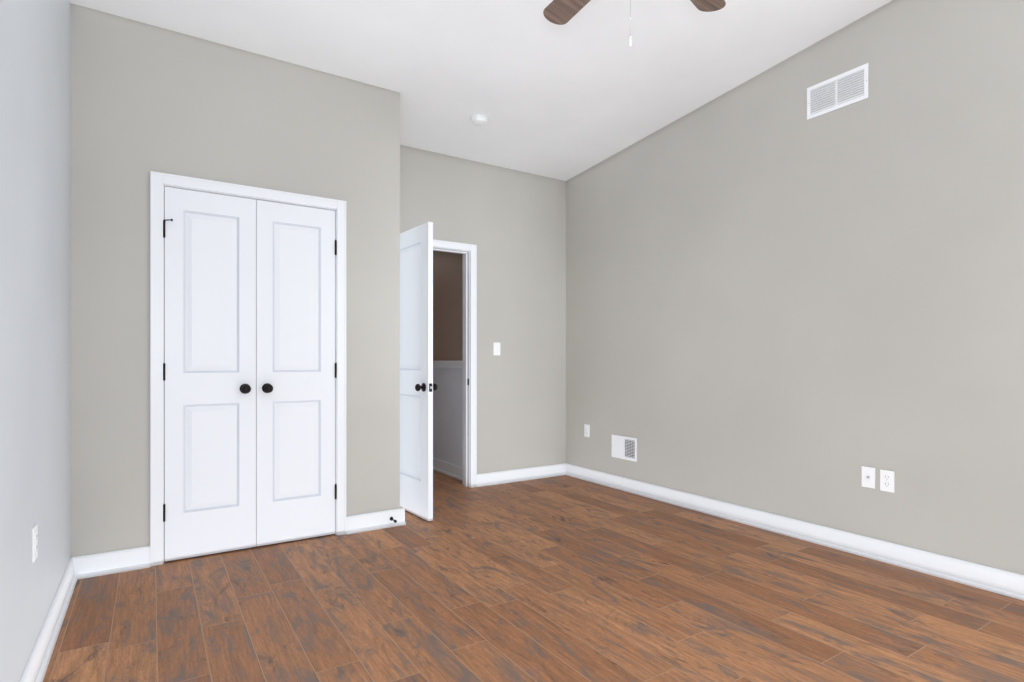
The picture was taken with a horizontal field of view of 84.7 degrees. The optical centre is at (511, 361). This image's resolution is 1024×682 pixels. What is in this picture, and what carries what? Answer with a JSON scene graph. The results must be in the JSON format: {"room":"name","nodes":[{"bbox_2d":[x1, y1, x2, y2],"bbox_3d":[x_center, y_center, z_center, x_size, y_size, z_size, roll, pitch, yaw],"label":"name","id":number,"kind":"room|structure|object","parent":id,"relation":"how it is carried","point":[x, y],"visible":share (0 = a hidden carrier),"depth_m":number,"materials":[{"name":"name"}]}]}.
{"room":"empty bedroom","nodes":[
{"label":"empty bedroom","id":0,"kind":"room"},
{"bbox_2d":[0,0,70,681],"bbox_3d":[-1.229,-0.632,1.171,0.120,3.450,5.539,0,0,-33],"label":"wall","id":1,"kind":"structure","parent":0,"point":[35,261],"depth_m":1.93,"materials":[{"name":"paint"}]},
{"bbox_2d":[32,524,37,561],"bbox_3d":[-1.651,0.628,1.946,0.007,0.115,0.070,0,0,-33],"label":"electrical outlet","id":2,"kind":"object","parent":1,"relation":"attached to","point":[35,542],"visible":1,"depth_m":1.93,"materials":[{"name":"white plastic"}]},
{"bbox_2d":[19,556,82,681],"bbox_3d":[-0.970,1.039,0.907,0.030,0.108,4.574,0,0,-33],"label":"baseboard","id":3,"kind":"structure","parent":1,"relation":"attached to","point":[36,667],"depth_m":2.20,"materials":[{"name":"white wood"}]},
{"bbox_2d":[71,3,399,556],"bbox_3d":[-1.681,-0.632,3.599,1.744,3.450,0.725,0,0,-33],"label":"wall","id":4,"kind":"structure","parent":0,"point":[146,99],"depth_m":3.06,"materials":[{"name":"paint"}]},
{"bbox_2d":[83,546,149,578],"bbox_3d":[-2.044,1.039,2.918,0.277,0.108,0.030,0,0,-33],"label":"baseboard","id":5,"kind":"structure","parent":4,"relation":"attached to","point":[99,564],"depth_m":2.91,"materials":[{"name":"white wood"}]},
{"bbox_2d":[163,186,255,561],"bbox_3d":[-1.682,0.068,3.145,0.463,2.032,0.090,0,0,-33],"label":"closet door","id":6,"kind":"structure","parent":4,"relation":"in","point":[209,380],"depth_m":3.16,"materials":[{"name":"painted wood"},{"name":"oil rubbed bronze"}]},
{"bbox_2d":[150,171,345,566],"bbox_3d":[-1.523,0.040,3.328,1.043,2.107,0.141,0,0,-33],"label":"trim","id":7,"kind":"structure","parent":4,"relation":"attached to","point":[159,181],"depth_m":3.05,"materials":[{"name":"white wood"}]},
{"bbox_2d":[256,200,336,546],"bbox_3d":[-1.290,0.068,3.396,0.463,2.032,0.090,0,0,-33],"label":"closet door","id":8,"kind":"structure","parent":4,"relation":"in","point":[296,376],"depth_m":3.41,"materials":[{"name":"painted wood"},{"name":"oil rubbed bronze"}]},
{"bbox_2d":[346,509,398,534],"bbox_3d":[-0.898,1.039,3.654,0.360,0.108,0.030,0,0,-33],"label":"baseboard","id":9,"kind":"structure","parent":4,"relation":"attached to","point":[365,522],"depth_m":3.64,"materials":[{"name":"white wood"}]},
{"bbox_2d":[399,508,405,525],"bbox_3d":[-0.915,1.039,4.073,0.056,0.108,0.755,0,0,-33],"label":"baseboard","id":10,"kind":"structure","parent":4,"relation":"attached to","point":[401,510],"depth_m":3.76,"materials":[{"name":"white wood"}]},
{"bbox_2d":[433,251,462,480],"bbox_3d":[-1.835,-0.177,6.380,1.250,2.540,3.881,0,0,-33],"label":"wall","id":11,"kind":"structure","parent":0,"point":[448,362],"depth_m":5.46,"materials":[{"name":"paint"}]},
{"bbox_2d":[70,0,891,180],"bbox_3d":[0.389,-2.019,2.210,3.965,0.561,5.539,0,0,-33],"label":"ceiling","id":12,"kind":"structure","parent":0,"point":[585,87],"depth_m":3.40,"materials":[{"name":"paint"}]},
{"bbox_2d":[470,114,488,125],"bbox_3d":[-0.240,-1.777,4.148,0.136,0.050,0.136,0,0,-33],"label":"smoke detector","id":13,"kind":"object","parent":12,"relation":"attached to","point":[479,119],"visible":1,"depth_m":4.11,"materials":[{"name":"white plastic"}]},
{"bbox_2d":[543,0,725,46],"bbox_3d":[0.499,-1.592,2.210,1.271,0.741,1.235,0,0,-33],"label":"ceiling fan","id":14,"kind":"object","parent":12,"relation":"hanging from","point":[560,12],"visible":1,"depth_m":2.63,"materials":[{"name":"brown wood"}]},
{"bbox_2d":[400,145,565,473],"bbox_3d":[-1.076,-0.632,4.490,3.725,3.450,0.120,0,0,-33],"label":"wall","id":15,"kind":"structure","parent":0,"point":[510,224],"depth_m":5.09,"materials":[{"name":"paint"}]},
{"bbox_2d":[400,222,437,520],"bbox_3d":[-0.788,0.068,4.138,0.166,2.032,0.803,0,0,-36],"label":"entry door","id":16,"kind":"structure","parent":15,"relation":"in","point":[417,386],"depth_m":3.95,"materials":[{"name":"white wood"}]},
{"bbox_2d":[433,239,476,487],"bbox_3d":[-0.737,0.040,4.708,0.918,2.107,0.162,0,0,-33],"label":"door frame","id":17,"kind":"structure","parent":15,"relation":"attached to","point":[468,252],"depth_m":4.88,"materials":[{"name":"white wood"}]},
{"bbox_2d":[493,342,499,354],"bbox_3d":[-0.132,-0.112,5.015,0.070,0.115,0.017,0,0,-33],"label":"light switch","id":18,"kind":"object","parent":15,"relation":"attached to","point":[496,348],"visible":1,"depth_m":5.01,"materials":[{"name":"white plastic"}]},
{"bbox_2d":[477,463,566,486],"bbox_3d":[0.096,1.039,5.154,0.965,0.108,0.030,0,0,-33],"label":"baseboard","id":19,"kind":"structure","parent":15,"relation":"attached to","point":[516,475],"depth_m":5.14,"materials":[{"name":"white wood"}]},
{"bbox_2d":[43,470,1023,681],"bbox_3d":[-0.660,1.123,3.843,3.965,0.060,9.420,0,0,-33],"label":"floor","id":20,"kind":"structure","parent":0,"point":[564,578],"depth_m":2.48,"materials":[{"name":"brown wood"}]},
{"bbox_2d":[566,0,1023,574],"bbox_3d":[2.006,-0.632,3.249,0.120,3.450,5.539,0,0,-33],"label":"wall","id":21,"kind":"structure","parent":0,"point":[778,302],"depth_m":3.31,"materials":[{"name":"paint"}]},
{"bbox_2d":[584,424,589,436],"bbox_3d":[0.690,0.638,5.180,0.007,0.115,0.070,0,0,-33],"label":"electrical outlet","id":22,"kind":"object","parent":21,"relation":"attached to","point":[586,430],"visible":1,"depth_m":5.18,"materials":[{"name":"white plastic"}]},
{"bbox_2d":[612,435,636,461],"bbox_3d":[0.950,0.734,4.773,0.010,0.194,0.300,0,0,-33],"label":"air vent","id":23,"kind":"object","parent":21,"relation":"in","point":[624,447],"visible":1,"depth_m":4.76,"materials":[{"name":"white metal"}]},
{"bbox_2d":[567,463,1023,600],"bbox_3d":[1.942,1.039,3.209,0.030,0.108,5.299,0,0,-33],"label":"baseboard","id":24,"kind":"structure","parent":21,"relation":"attached to","point":[999,581],"depth_m":3.29,"materials":[{"name":"white wood"}]},
{"bbox_2d":[807,63,868,119],"bbox_3d":[1.901,-1.576,3.292,0.010,0.194,0.349,0,0,-33],"label":"air vent","id":25,"kind":"object","parent":21,"relation":"in","point":[840,91],"visible":1,"depth_m":3.28,"materials":[{"name":"white metal"}]},
{"bbox_2d":[862,466,874,488],"bbox_3d":[1.993,0.649,3.144,0.016,0.115,0.070,0,0,-33],"label":"outlet","id":26,"kind":"object","parent":21,"relation":"attached to","point":[868,477],"visible":1,"depth_m":3.14,"materials":[{"name":"white plastic"}]},
{"bbox_2d":[880,469,894,492],"bbox_3d":[2.048,0.653,3.066,0.007,0.115,0.070,0,0,-33],"label":"electrical outlet","id":27,"kind":"object","parent":21,"relation":"attached to","point":[887,480],"visible":1,"depth_m":3.06,"materials":[{"name":"white plastic"}]}
]}

